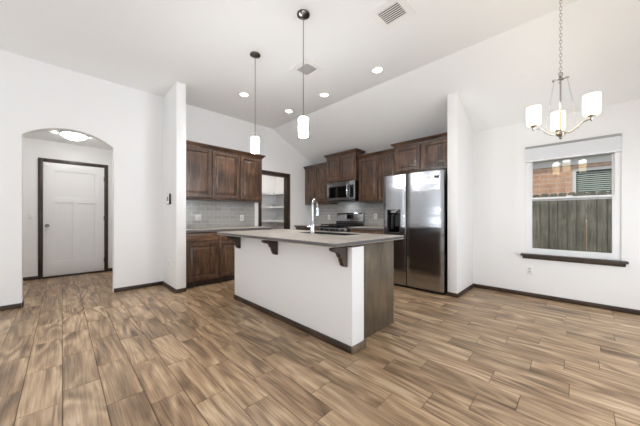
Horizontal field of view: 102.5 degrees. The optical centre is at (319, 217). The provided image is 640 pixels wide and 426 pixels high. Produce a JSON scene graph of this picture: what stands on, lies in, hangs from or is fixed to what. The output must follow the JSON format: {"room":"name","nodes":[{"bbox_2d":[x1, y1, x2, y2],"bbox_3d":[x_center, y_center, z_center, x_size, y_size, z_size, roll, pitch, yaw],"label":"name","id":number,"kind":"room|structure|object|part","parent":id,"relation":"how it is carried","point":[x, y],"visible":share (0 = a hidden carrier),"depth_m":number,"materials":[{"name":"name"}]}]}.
{"room":"kitchen","nodes":[
{"label":"kitchen","id":0,"kind":"room"},
{"bbox_2d":[23,130,111,149],"bbox_3d":[-4.183,-1.445,4.303,2.000,0.070,2.600,0,0,45],"label":"ceiling","id":1,"kind":"structure","parent":0,"point":[89,142],"depth_m":4.66,"materials":[{"name":"white paint"}]},
{"bbox_2d":[45,130,56,133],"bbox_3d":[-4.380,-1.388,4.175,0.150,0.044,0.150,0,0,45],"label":"smoke detector","id":2,"kind":"object","parent":1,"relation":"attached to","point":[52,131],"visible":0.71,"depth_m":4.15,"materials":[{"name":"white plastic"}]},
{"bbox_2d":[59,131,87,140],"bbox_3d":[-4.151,-1.359,4.335,0.350,0.101,0.350,0,0,45],"label":"flush light","id":3,"kind":"object","parent":1,"relation":"attached to","point":[69,135],"visible":0.94,"depth_m":4.25,"materials":[{"name":"white glass"}]},
{"bbox_2d":[23,137,112,276],"bbox_3d":[-4.821,-0.145,5.008,0.100,2.530,2.500,0,0,45],"label":"wall","id":4,"kind":"structure","parent":0,"point":[33,149],"depth_m":4.65,"materials":[{"name":"white paint"}]},
{"bbox_2d":[23,276,37,280],"bbox_3d":[-5.382,1.091,4.364,0.013,0.058,0.795,0,0,45],"label":"baseboard","id":5,"kind":"structure","parent":4,"relation":"attached to","point":[32,277],"depth_m":4.58,"materials":[{"name":"brown wood"}]},
{"bbox_2d":[28,213,33,218],"bbox_3d":[-5.159,-0.021,4.590,0.010,0.118,0.075,0,0,45],"label":"light switch","id":6,"kind":"object","parent":4,"relation":"attached to","point":[30,215],"visible":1,"depth_m":4.58,"materials":[{"name":"white plastic"}]},
{"bbox_2d":[38,157,107,278],"bbox_3d":[-4.730,0.020,4.968,0.086,2.200,0.982,0,0,45],"label":"door","id":7,"kind":"structure","parent":4,"relation":"in","point":[72,195],"depth_m":4.95,"materials":[{"name":"white paint"}]},
{"bbox_3d":[-4.742,1.106,4.981,0.050,0.028,0.862,0,0,45],"label":"sill","id":8,"kind":"part","parent":7,"relation":"part of","materials":[{"name":"brown wood"}]},
{"bbox_2d":[0,50,311,307],"bbox_3d":[-2.983,-0.440,3.998,0.130,3.120,8.160,0,0,45],"label":"wall","id":9,"kind":"structure","parent":0,"point":[36,96],"depth_m":3.87,"materials":[{"name":"white paint"}]},
{"bbox_2d":[0,303,21,310],"bbox_3d":[-4.700,1.091,2.171,0.013,0.058,2.848,0,0,45],"label":"baseboard","id":10,"kind":"structure","parent":9,"relation":"attached to","point":[19,305],"depth_m":3.12,"materials":[{"name":"brown wood"}]},
{"bbox_2d":[114,281,161,291],"bbox_3d":[-2.841,1.091,4.041,0.013,0.058,0.632,0,0,45],"label":"baseboard","id":11,"kind":"structure","parent":9,"relation":"attached to","point":[160,282],"depth_m":4.02,"materials":[{"name":"brown wood"}]},
{"bbox_2d":[186,140,212,199],"bbox_3d":[-2.199,-0.784,4.435,0.363,0.949,0.538,0,0,45],"label":"upper cabinet","id":12,"kind":"object","parent":9,"relation":"attached to","point":[198,155],"visible":0.65,"depth_m":4.36,"materials":[{"name":"brown wood"}]},
{"bbox_3d":[-2.199,-1.227,4.435,0.361,0.064,0.538,0,0,45],"label":"crown moulding","id":13,"kind":"part","parent":12,"relation":"part of","materials":[{"name":"brown wood"}]},
{"bbox_2d":[186,200,254,227],"bbox_3d":[-1.957,-0.058,4.930,0.009,0.505,1.582,0,0,45],"label":"backsplash","id":14,"kind":"structure","parent":9,"relation":"attached to","point":[213,213],"depth_m":4.95,"materials":[{"name":"grey tile"}]},
{"bbox_2d":[195,214,200,220],"bbox_3d":[-2.215,0.005,4.658,0.010,0.118,0.115,0,0,45],"label":"light switch","id":15,"kind":"object","parent":14,"relation":"attached to","point":[197,216],"visible":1,"depth_m":4.66,"materials":[{"name":"white plastic"}]},
{"bbox_2d":[206,145,264,202],"bbox_3d":[-1.626,-0.784,5.012,0.363,0.949,1.085,0,0,45],"label":"upper cabinet","id":16,"kind":"object","parent":9,"relation":"attached to","point":[236,175],"visible":0.96,"depth_m":4.85,"materials":[{"name":"brown wood"}]},
{"bbox_3d":[-1.722,-0.757,4.718,0.022,0.825,0.504,0,0,45],"label":"cabinet door","id":17,"kind":"part","parent":16,"relation":"part of","materials":[{"name":"brown wood"}]},
{"bbox_3d":[-1.625,-1.227,5.011,0.361,0.064,1.085,0,0,45],"label":"crown moulding","id":18,"kind":"part","parent":16,"relation":"part of","materials":[{"name":"brown wood"}]},
{"bbox_3d":[-1.364,-0.757,5.079,0.022,0.825,0.447,0,0,45],"label":"cabinet door","id":19,"kind":"part","parent":16,"relation":"part of","materials":[{"name":"brown wood"}]},
{"bbox_2d":[258,170,289,228],"bbox_3d":[-1.071,0.043,5.908,0.148,2.155,0.865,0,0,45],"label":"door frame","id":20,"kind":"structure","parent":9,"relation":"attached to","point":[285,176],"depth_m":6.12,"materials":[{"name":"wood"}]},
{"bbox_2d":[163,82,185,288],"bbox_3d":[-2.317,-0.440,4.077,0.705,3.120,0.132,0,0,45],"label":"wall","id":21,"kind":"structure","parent":0,"point":[174,101],"depth_m":3.87,"materials":[{"name":"white paint"}]},
{"bbox_2d":[162,281,175,292],"bbox_3d":[-2.368,1.091,4.025,0.705,0.058,0.013,0,0,45],"label":"baseboard","id":22,"kind":"structure","parent":21,"relation":"attached to","point":[168,286],"depth_m":3.99,"materials":[{"name":"brown wood"}]},
{"bbox_2d":[167,193,170,203],"bbox_3d":[-2.357,-0.282,4.000,0.135,0.165,0.034,0,0,45],"label":"thermostat","id":23,"kind":"object","parent":21,"relation":"attached to","point":[169,194],"visible":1,"depth_m":3.96,"materials":[{"name":"black plastic"}]},
{"bbox_2d":[176,288,185,292],"bbox_3d":[-2.067,1.091,3.819,0.013,0.058,0.145,0,0,45],"label":"baseboard","id":24,"kind":"structure","parent":21,"relation":"attached to","point":[181,289],"depth_m":3.81,"materials":[{"name":"brown wood"}]},
{"bbox_2d":[262,175,275,229],"bbox_3d":[-1.802,-0.100,6.554,0.100,2.440,1.750,0,0,45],"label":"wall","id":25,"kind":"structure","parent":0,"point":[268,182],"depth_m":6.93,"materials":[{"name":"white paint"}]},
{"bbox_2d":[262,192,283,194],"bbox_3d":[-1.469,-0.598,6.222,0.840,0.055,1.550,0,0,45],"label":"shelf","id":26,"kind":"object","parent":25,"relation":"attached to","point":[263,193],"visible":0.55,"depth_m":6.46,"materials":[{"name":"white paint"}]},
{"bbox_2d":[262,220,283,221],"bbox_3d":[-1.469,0.092,6.222,0.840,0.055,1.550,0,0,45],"label":"shelf","id":27,"kind":"object","parent":25,"relation":"attached to","point":[262,220],"visible":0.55,"depth_m":6.42,"materials":[{"name":"white paint"}]},
{"bbox_2d":[262,206,283,207],"bbox_3d":[-1.469,-0.253,6.222,0.840,0.055,1.550,0,0,45],"label":"shelf","id":28,"kind":"object","parent":25,"relation":"attached to","point":[262,206],"visible":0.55,"depth_m":6.42,"materials":[{"name":"white paint"}]},
{"bbox_2d":[276,177,283,228],"bbox_3d":[-0.883,-0.100,6.804,0.850,2.440,0.100,0,0,45],"label":"wall","id":29,"kind":"structure","parent":0,"point":[279,181],"depth_m":6.94,"materials":[{"name":"white paint"}]},
{"bbox_2d":[0,271,639,425],"bbox_3d":[-0.832,1.121,1.858,10.400,0.003,8.060,0,0,45],"label":"floor","id":30,"kind":"structure","parent":0,"point":[78,351],"depth_m":1.99,"materials":[{"name":"brown wood"}]},
{"bbox_2d":[186,231,218,287],"bbox_3d":[-2.104,0.678,4.348,0.621,0.884,0.548,0,0,45],"label":"base cabinet","id":31,"kind":"object","parent":30,"relation":"on","point":[202,248],"visible":0.65,"depth_m":4.13,"materials":[{"name":"brown wood"}]},
{"bbox_3d":[-1.891,0.319,4.139,0.020,0.133,0.510,0,0,45],"label":"drawer","id":32,"kind":"part","parent":31,"relation":"part of","materials":[{"name":"brown wood"}]},
{"bbox_3d":[-1.891,0.703,4.138,0.022,0.585,0.510,0,0,45],"label":"cabinet door","id":33,"kind":"part","parent":31,"relation":"part of","materials":[{"name":"brown wood"}]},
{"bbox_2d":[217,229,269,282],"bbox_3d":[-1.548,0.678,4.907,0.621,0.884,1.026,0,0,45],"label":"base cabinet","id":34,"kind":"object","parent":30,"relation":"on","point":[226,246],"visible":0.23,"depth_m":4.42,"materials":[{"name":"brown wood"}]},
{"bbox_3d":[-1.512,0.319,4.520,0.020,0.133,0.485,0,0,45],"label":"drawer","id":35,"kind":"part","parent":34,"relation":"part of","materials":[{"name":"brown wood"}]},
{"bbox_3d":[-1.512,0.703,4.519,0.022,0.585,0.485,0,0,45],"label":"cabinet door","id":36,"kind":"part","parent":34,"relation":"part of","materials":[{"name":"brown wood"}]},
{"bbox_2d":[186,226,272,232],"bbox_3d":[-1.721,0.215,4.711,0.655,0.040,1.608,0,0,45],"label":"countertop","id":37,"kind":"structure","parent":34,"relation":"on","point":[249,227],"depth_m":4.43,"materials":[{"name":"stone"}]},
{"bbox_2d":[296,227,318,230],"bbox_3d":[-0.086,0.678,6.220,0.837,0.884,0.621,0,0,45],"label":"base cabinet","id":38,"kind":"object","parent":30,"relation":"on","point":[297,228],"visible":0.04,"depth_m":6.09,"materials":[{"name":"brown wood"}]},
{"bbox_2d":[294,225,328,227],"bbox_3d":[-0.096,0.215,6.207,0.847,0.040,0.655,0,0,45],"label":"countertop","id":39,"kind":"structure","parent":38,"relation":"on","point":[316,226],"depth_m":6.03,"materials":[{"name":"stone"}]},
{"bbox_2d":[226,236,393,354],"bbox_3d":[-0.226,0.674,3.049,2.048,0.892,1.014,0,0,45],"label":"kitchen island","id":40,"kind":"object","parent":30,"relation":"on","point":[340,297],"visible":0.84,"depth_m":2.50,"materials":[{"name":"white paint"}]},
{"bbox_3d":[-0.463,1.091,2.821,2.035,0.058,0.013,0,0,45],"label":"baseboard","id":41,"kind":"part","parent":40,"relation":"part of","materials":[{"name":"brown wood"}]},
{"bbox_2d":[217,229,403,246],"bbox_3d":[-0.237,0.209,3.043,2.100,0.035,1.130,0,0,45],"label":"island countertop","id":42,"kind":"structure","parent":40,"relation":"on","point":[281,235],"depth_m":2.56,"materials":[{"name":"stone"}]},
{"bbox_2d":[305,198,318,233],"bbox_3d":[-0.067,-0.014,2.963,0.101,0.412,0.236,0,0,37],"label":"kitchen faucet","id":43,"kind":"object","parent":42,"relation":"on","point":[311,226],"visible":0.94,"depth_m":2.90,"materials":[{"name":"silver metal"}]},
{"bbox_2d":[299,232,357,234],"bbox_3d":[0.105,0.307,3.097,0.774,0.225,0.334,0,0,45],"label":"sink","id":44,"kind":"object","parent":42,"relation":"in","point":[329,233],"visible":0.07,"depth_m":3.27,"materials":[{"name":"grey metal"}]},
{"bbox_3d":[-0.398,0.238,2.880,2.043,0.020,0.177,0,0,45],"label":"trim","id":45,"kind":"part","parent":40,"relation":"part of","materials":[{"name":"white paint"}]},
{"bbox_3d":[0.322,1.091,2.158,0.013,0.058,0.180,0,0,45],"label":"baseboard","id":46,"kind":"part","parent":40,"relation":"part of","materials":[{"name":"wood"}]},
{"bbox_3d":[0.550,0.677,2.512,0.019,0.885,0.643,0,0,45],"label":"panel","id":47,"kind":"part","parent":40,"relation":"part of","materials":[{"name":"brown wood"}]},
{"bbox_2d":[319,213,364,231],"bbox_3d":[0.460,0.510,5.590,0.790,1.221,0.706,0,0,45],"label":"gas range","id":48,"kind":"object","parent":30,"relation":"on","point":[344,220],"visible":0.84,"depth_m":5.58,"materials":[{"name":"grey metal"}]},
{"bbox_2d":[319,225,359,227],"bbox_3d":[0.458,0.203,5.589,0.790,0.025,0.570,0,0,45],"label":"cooktop","id":49,"kind":"object","parent":48,"relation":"in","point":[330,226],"depth_m":5.33,"materials":[{"name":"black glass"}]},
{"bbox_3d":[0.679,0.045,5.817,0.760,0.291,0.075,0,0,45],"label":"panel","id":50,"kind":"part","parent":48,"relation":"part of","materials":[{"name":"silver metal"}]},
{"bbox_2d":[350,229,383,233],"bbox_3d":[1.111,0.678,5.029,0.880,0.884,0.621,0,0,45],"label":"base cabinet","id":51,"kind":"object","parent":30,"relation":"on","point":[351,230],"visible":0.1,"depth_m":4.82,"materials":[{"name":"brown wood"}]},
{"bbox_3d":[0.748,0.319,4.969,0.410,0.133,0.020,0,0,45],"label":"drawer","id":52,"kind":"part","parent":51,"relation":"part of","materials":[{"name":"brown wood"}]},
{"bbox_2d":[348,226,383,229],"bbox_3d":[1.102,0.215,5.015,0.912,0.040,0.655,0,0,45],"label":"countertop","id":53,"kind":"structure","parent":51,"relation":"on","point":[360,227],"depth_m":4.86,"materials":[{"name":"laminate"}]},
{"bbox_3d":[1.052,0.319,4.666,0.410,0.133,0.020,0,0,45],"label":"drawer","id":54,"kind":"part","parent":51,"relation":"part of","materials":[{"name":"brown wood"}]},
{"bbox_2d":[384,169,446,294],"bbox_3d":[1.694,0.214,4.271,0.973,1.812,0.836,0,0,45],"label":"refrigerator","id":55,"kind":"object","parent":30,"relation":"on","point":[415,204],"visible":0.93,"depth_m":3.89,"materials":[{"name":"silver metal"}]},
{"bbox_3d":[1.201,-0.079,4.185,0.206,0.068,0.016,0,0,45],"label":"dispenser panel","id":56,"kind":"part","parent":55,"relation":"part of","materials":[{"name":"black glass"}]},
{"bbox_3d":[1.226,0.198,4.206,0.401,1.755,0.072,0,0,45],"label":"freezer door","id":57,"kind":"part","parent":55,"relation":"part of","materials":[{"name":"silver metal"}]},
{"bbox_3d":[1.577,0.198,3.856,0.554,1.755,0.072,0,0,45],"label":"door","id":58,"kind":"part","parent":55,"relation":"part of","materials":[{"name":"silver metal"}]},
{"bbox_2d":[0,0,639,164],"bbox_3d":[-0.073,-1.700,1.103,8.360,0.840,8.160,0,0,45],"label":"ceiling","id":59,"kind":"structure","parent":0,"point":[501,58],"depth_m":2.99,"materials":[{"name":"white paint"}]},
{"bbox_2d":[238,92,249,96],"bbox_3d":[-1.238,-1.997,4.186,0.184,0.006,0.184,0,0,45],"label":"recessed light","id":60,"kind":"object","parent":59,"relation":"in","point":[242,94],"visible":1,"depth_m":4.18,"materials":[{"name":"white plastic"}]},
{"bbox_2d":[250,51,259,152],"bbox_3d":[-0.796,-1.397,3.155,0.128,1.205,0.128,0,0,45],"label":"pendant light","id":61,"kind":"object","parent":59,"relation":"hanging from","point":[254,140],"visible":1,"depth_m":3.13,"materials":[{"name":"silver metal"}]},
{"bbox_3d":[-0.796,-0.886,3.155,0.094,0.183,0.094,0,0,45],"label":"lamp shade","id":62,"kind":"part","parent":61,"relation":"part of","materials":[{"name":"white glass"}]},
{"bbox_3d":[-0.796,-1.490,3.155,0.010,0.960,0.011,0,0,45],"label":"stem","id":63,"kind":"part","parent":61,"relation":"part of","materials":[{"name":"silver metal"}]},
{"bbox_2d":[284,109,293,112],"bbox_3d":[-0.587,-1.997,4.841,0.184,0.006,0.184,0,0,45],"label":"recessed light","id":64,"kind":"object","parent":59,"relation":"in","point":[285,110],"visible":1,"depth_m":4.85,"materials":[{"name":"white"}]},
{"bbox_2d":[297,9,309,137],"bbox_3d":[-0.164,-1.397,2.529,0.128,1.205,0.128,0,0,45],"label":"pendant light","id":65,"kind":"object","parent":59,"relation":"hanging from","point":[302,14],"visible":1,"depth_m":2.50,"materials":[{"name":"white glass"}]},
{"bbox_3d":[-0.164,-1.490,2.529,0.010,0.960,0.011,0,0,45],"label":"stem","id":66,"kind":"part","parent":65,"relation":"part of","materials":[{"name":"silver metal"}]},
{"bbox_3d":[-0.164,-0.886,2.529,0.094,0.183,0.094,0,0,45],"label":"lamp shade","id":67,"kind":"part","parent":65,"relation":"part of","materials":[{"name":"white glass"}]},
{"bbox_2d":[289,58,323,78],"bbox_3d":[-0.178,-1.995,3.464,0.340,0.010,0.330,0,0,45],"label":"ceiling vent","id":68,"kind":"object","parent":59,"relation":"in","point":[311,69],"visible":0.95,"depth_m":3.45,"materials":[{"name":"grey metal"}]},
{"bbox_2d":[319,92,329,97],"bbox_3d":[0.070,-1.997,4.196,0.184,0.006,0.184,0,0,45],"label":"recessed light","id":69,"kind":"object","parent":59,"relation":"in","point":[322,94],"visible":1,"depth_m":4.18,"materials":[{"name":"white"}]},
{"bbox_2d":[371,66,383,73],"bbox_3d":[0.781,-1.997,3.489,0.184,0.006,0.184,0,0,45],"label":"recessed light","id":70,"kind":"object","parent":59,"relation":"in","point":[378,69],"visible":1,"depth_m":3.48,"materials":[{"name":"white"}]},
{"bbox_2d":[368,0,415,30],"bbox_3d":[0.704,-1.995,2.516,0.340,0.010,0.330,0,0,45],"label":"ceiling vent","id":71,"kind":"object","parent":59,"relation":"in","point":[390,13],"visible":1,"depth_m":2.51,"materials":[{"name":"white plastic"}]},
{"bbox_2d":[526,0,600,139],"bbox_3d":[2.088,-1.331,2.219,0.447,1.339,0.401,0,0,45],"label":"chandelier","id":72,"kind":"object","parent":59,"relation":"hanging from","point":[591,102],"visible":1,"depth_m":2.19,"materials":[{"name":"white glass"}]},
{"bbox_3d":[1.859,-0.875,2.235,0.100,0.157,0.100,0,0,45],"label":"lamp shade","id":73,"kind":"part","parent":72,"relation":"part of","materials":[{"name":"white glass"}]},
{"bbox_3d":[1.947,-0.739,2.215,0.181,0.074,0.012,0,0,13],"label":"arm","id":74,"kind":"part","parent":72,"relation":"part of","materials":[{"name":"silver metal"}]},
{"bbox_3d":[2.174,-0.875,2.346,0.100,0.157,0.100,0,0,45],"label":"lamp shade","id":75,"kind":"part","parent":72,"relation":"part of","materials":[{"name":"white glass"}]},
{"bbox_3d":[2.052,-1.594,2.190,0.015,0.751,0.016,0,0,0],"label":"chain","id":76,"kind":"part","parent":72,"relation":"part of","materials":[{"name":"silver metal"}]},
{"bbox_3d":[2.089,-0.739,2.089,0.012,0.074,0.181,0,0,-20],"label":"arm","id":77,"kind":"part","parent":72,"relation":"part of","materials":[{"name":"silver metal"}]},
{"bbox_3d":[2.120,-0.875,2.004,0.100,0.157,0.100,0,0,45],"label":"lamp shade","id":78,"kind":"part","parent":72,"relation":"part of","materials":[{"name":"white glass"}]},
{"bbox_2d":[447,92,472,293],"bbox_3d":[2.139,-0.312,3.895,0.132,2.863,0.780,0,0,45],"label":"wall","id":79,"kind":"structure","parent":0,"point":[459,131],"depth_m":3.66,"materials":[{"name":"white paint"}]},
{"bbox_2d":[447,292,456,297],"bbox_3d":[1.859,1.091,3.614,0.132,0.058,0.013,0,0,45],"label":"baseboard","id":80,"kind":"structure","parent":79,"relation":"attached to","point":[450,294],"depth_m":3.61,"materials":[{"name":"brown wood"}]},
{"bbox_2d":[457,283,473,297],"bbox_3d":[2.186,1.091,3.840,0.013,0.058,0.793,0,0,45],"label":"baseboard","id":81,"kind":"structure","parent":79,"relation":"attached to","point":[468,288],"depth_m":3.79,"materials":[{"name":"brown wood"}]},
{"bbox_2d":[332,99,639,309],"bbox_3d":[2.127,-0.117,4.563,6.320,2.475,0.150,0,0,45],"label":"wall","id":82,"kind":"structure","parent":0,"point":[499,154],"depth_m":3.60,"materials":[{"name":"white paint"}]},
{"bbox_2d":[303,162,337,204],"bbox_3d":[0.006,-0.789,6.311,0.842,0.959,0.363,0,0,45],"label":"upper cabinet","id":83,"kind":"object","parent":82,"relation":"attached to","point":[315,175],"visible":0.79,"depth_m":6.20,"materials":[{"name":"brown wood"}]},
{"bbox_3d":[-0.202,-0.762,6.322,0.345,0.835,0.022,0,0,45],"label":"cabinet door","id":84,"kind":"part","parent":83,"relation":"part of","materials":[{"name":"brown wood"}]},
{"bbox_3d":[0.005,-1.237,6.310,0.842,0.064,0.361,0,0,45],"label":"crown moulding","id":85,"kind":"part","parent":83,"relation":"part of","materials":[{"name":"brown wood"}]},
{"bbox_3d":[0.060,-0.762,6.061,0.345,0.835,0.022,0,0,45],"label":"cabinet door","id":86,"kind":"part","parent":83,"relation":"part of","materials":[{"name":"brown wood"}]},
{"bbox_2d":[324,148,364,183],"bbox_3d":[0.566,-1.082,5.690,0.932,0.634,0.453,0,0,45],"label":"upper cabinet","id":87,"kind":"object","parent":82,"relation":"attached to","point":[342,166],"visible":0.9,"depth_m":5.49,"materials":[{"name":"brown wood"}]},
{"bbox_3d":[0.298,-1.055,5.698,0.365,0.510,0.022,0,0,45],"label":"cabinet door","id":88,"kind":"part","parent":87,"relation":"part of","materials":[{"name":"brown wood"}]},
{"bbox_2d":[327,180,358,202],"bbox_3d":[0.559,-0.551,5.683,0.780,0.423,0.448,0,0,45],"label":"microwave","id":89,"kind":"object","parent":87,"relation":"attached to","point":[346,191],"visible":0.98,"depth_m":5.52,"materials":[{"name":"silver metal"}]},
{"bbox_3d":[0.396,-0.567,5.625,0.630,0.393,0.029,0,0,45],"label":"door","id":90,"kind":"part","parent":89,"relation":"part of","materials":[{"name":"silver metal"}]},
{"bbox_3d":[0.672,-0.567,5.351,0.145,0.393,0.027,0,0,45],"label":"control panel","id":91,"kind":"part","parent":89,"relation":"part of","materials":[{"name":"silver metal"}]},
{"bbox_3d":[0.518,-1.367,5.642,0.932,0.064,0.319,0,0,45],"label":"crown moulding","id":92,"kind":"part","parent":87,"relation":"part of","materials":[{"name":"brown wood"}]},
{"bbox_3d":[0.574,-1.055,5.423,0.365,0.510,0.022,0,0,45],"label":"cabinet door","id":93,"kind":"part","parent":87,"relation":"part of","materials":[{"name":"brown wood"}]},
{"bbox_2d":[314,202,383,226],"bbox_3d":[0.742,-0.057,5.828,2.569,0.504,0.009,0,0,45],"label":"backsplash","id":94,"kind":"structure","parent":82,"relation":"attached to","point":[369,209],"depth_m":5.81,"materials":[{"name":"grey tile"}]},
{"bbox_2d":[357,148,394,202],"bbox_3d":[1.209,-0.789,5.114,0.896,0.959,0.363,0,0,45],"label":"upper cabinet","id":95,"kind":"object","parent":82,"relation":"attached to","point":[374,166],"visible":0.7,"depth_m":5.05,"materials":[{"name":"brown wood"}]},
{"bbox_3d":[0.973,-0.762,5.153,0.440,0.835,0.022,0,0,45],"label":"cabinet door","id":96,"kind":"part","parent":95,"relation":"part of","materials":[{"name":"brown wood"}]},
{"bbox_3d":[1.208,-1.237,5.113,0.896,0.064,0.361,0,0,45],"label":"crown moulding","id":97,"kind":"part","parent":95,"relation":"part of","materials":[{"name":"brown wood"}]},
{"bbox_3d":[1.278,-0.762,4.850,0.370,0.835,0.022,0,0,45],"label":"cabinet door","id":98,"kind":"part","parent":95,"relation":"part of","materials":[{"name":"brown wood"}]},
{"bbox_2d":[390,132,446,174],"bbox_3d":[1.813,-1.034,4.413,1.054,0.539,0.503,0,0,45],"label":"upper cabinet","id":99,"kind":"object","parent":82,"relation":"attached to","point":[429,153],"visible":0.72,"depth_m":4.26,"materials":[{"name":"brown wood"}]},
{"bbox_3d":[1.511,-1.008,4.420,0.432,0.415,0.022,0,0,45],"label":"cabinet door","id":100,"kind":"part","parent":99,"relation":"part of","materials":[{"name":"brown wood"}]},
{"bbox_3d":[1.683,-1.272,4.282,1.054,0.064,0.134,0,0,45],"label":"crown moulding","id":101,"kind":"part","parent":99,"relation":"part of","materials":[{"name":"brown wood"}]},
{"bbox_3d":[1.856,-1.008,4.077,0.450,0.415,0.022,0,0,45],"label":"cabinet door","id":102,"kind":"part","parent":99,"relation":"part of","materials":[{"name":"brown wood"}]},
{"bbox_2d":[526,266,532,274],"bbox_3d":[2.958,0.747,3.624,0.075,0.118,0.009,0,0,45],"label":"wall outlet","id":103,"kind":"object","parent":82,"relation":"attached to","point":[529,269],"visible":1,"depth_m":3.62,"materials":[{"name":"white plastic"}]},
{"bbox_2d":[474,284,639,314],"bbox_3d":[3.335,1.091,3.247,2.452,0.058,0.013,0,0,45],"label":"baseboard","id":104,"kind":"structure","parent":82,"relation":"attached to","point":[547,297],"depth_m":3.37,"materials":[{"name":"brown wood"}]},
{"bbox_2d":[526,152,620,260],"bbox_3d":[3.277,-0.238,3.379,0.890,1.507,0.077,0,0,45],"label":"window","id":105,"kind":"structure","parent":82,"relation":"attached to","point":[616,157],"depth_m":3.22,"materials":[{"name":"white plastic"}]},
{"bbox_3d":[3.289,-0.584,3.391,0.790,0.717,0.028,0,0,45],"label":"sash","id":106,"kind":"part","parent":105,"relation":"part of","materials":[{"name":"clear glass"}]},
{"bbox_3d":[3.267,0.096,3.369,0.790,0.738,0.028,0,0,45],"label":"sash","id":107,"kind":"part","parent":105,"relation":"part of","materials":[{"name":"white plastic"}]},
{"bbox_2d":[525,133,621,162],"bbox_3d":[3.238,-0.881,3.340,0.890,0.214,0.053,0,0,45],"label":"window blind","id":108,"kind":"object","parent":82,"relation":"attached to","point":[611,143],"visible":1,"depth_m":3.28,"materials":[{"name":"grey"}]},
{"bbox_3d":[3.238,-0.783,3.339,0.884,0.018,0.050,0,0,45],"label":"rail","id":109,"kind":"part","parent":108,"relation":"part of","materials":[{"name":"white plastic"}]},
{"bbox_2d":[520,253,628,266],"bbox_3d":[3.228,0.549,3.330,0.990,0.068,0.105,0,0,45],"label":"window sill","id":110,"kind":"structure","parent":82,"relation":"attached to","point":[618,263],"depth_m":3.26,"materials":[{"name":"brown wood"}]},
{"label":"outside","id":111,"kind":"structure","parent":0,"visible":0},
{"bbox_3d":[6.984,1.420,7.729,17.000,0.100,11.190,0,0,45],"label":"ground","id":112,"kind":"structure","parent":111,"visible":0},
{"bbox_2d":[532,190,611,252],"bbox_3d":[5.196,0.464,4.822,7.436,1.912,0.184,0,0,45],"label":"wooden fence","id":113,"kind":"object","parent":112,"relation":"on","point":[557,225],"visible":0.13,"depth_m":4.99,"materials":[{"name":"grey wood"}]},
{"bbox_2d":[533,153,611,251],"bbox_3d":[7.653,-0.955,7.692,12.000,4.750,4.300,0,0,45],"label":"neighbor house","id":114,"kind":"structure","parent":112,"relation":"on","point":[590,173],"depth_m":6.42,"materials":[{"name":"beige brick"}]}
]}

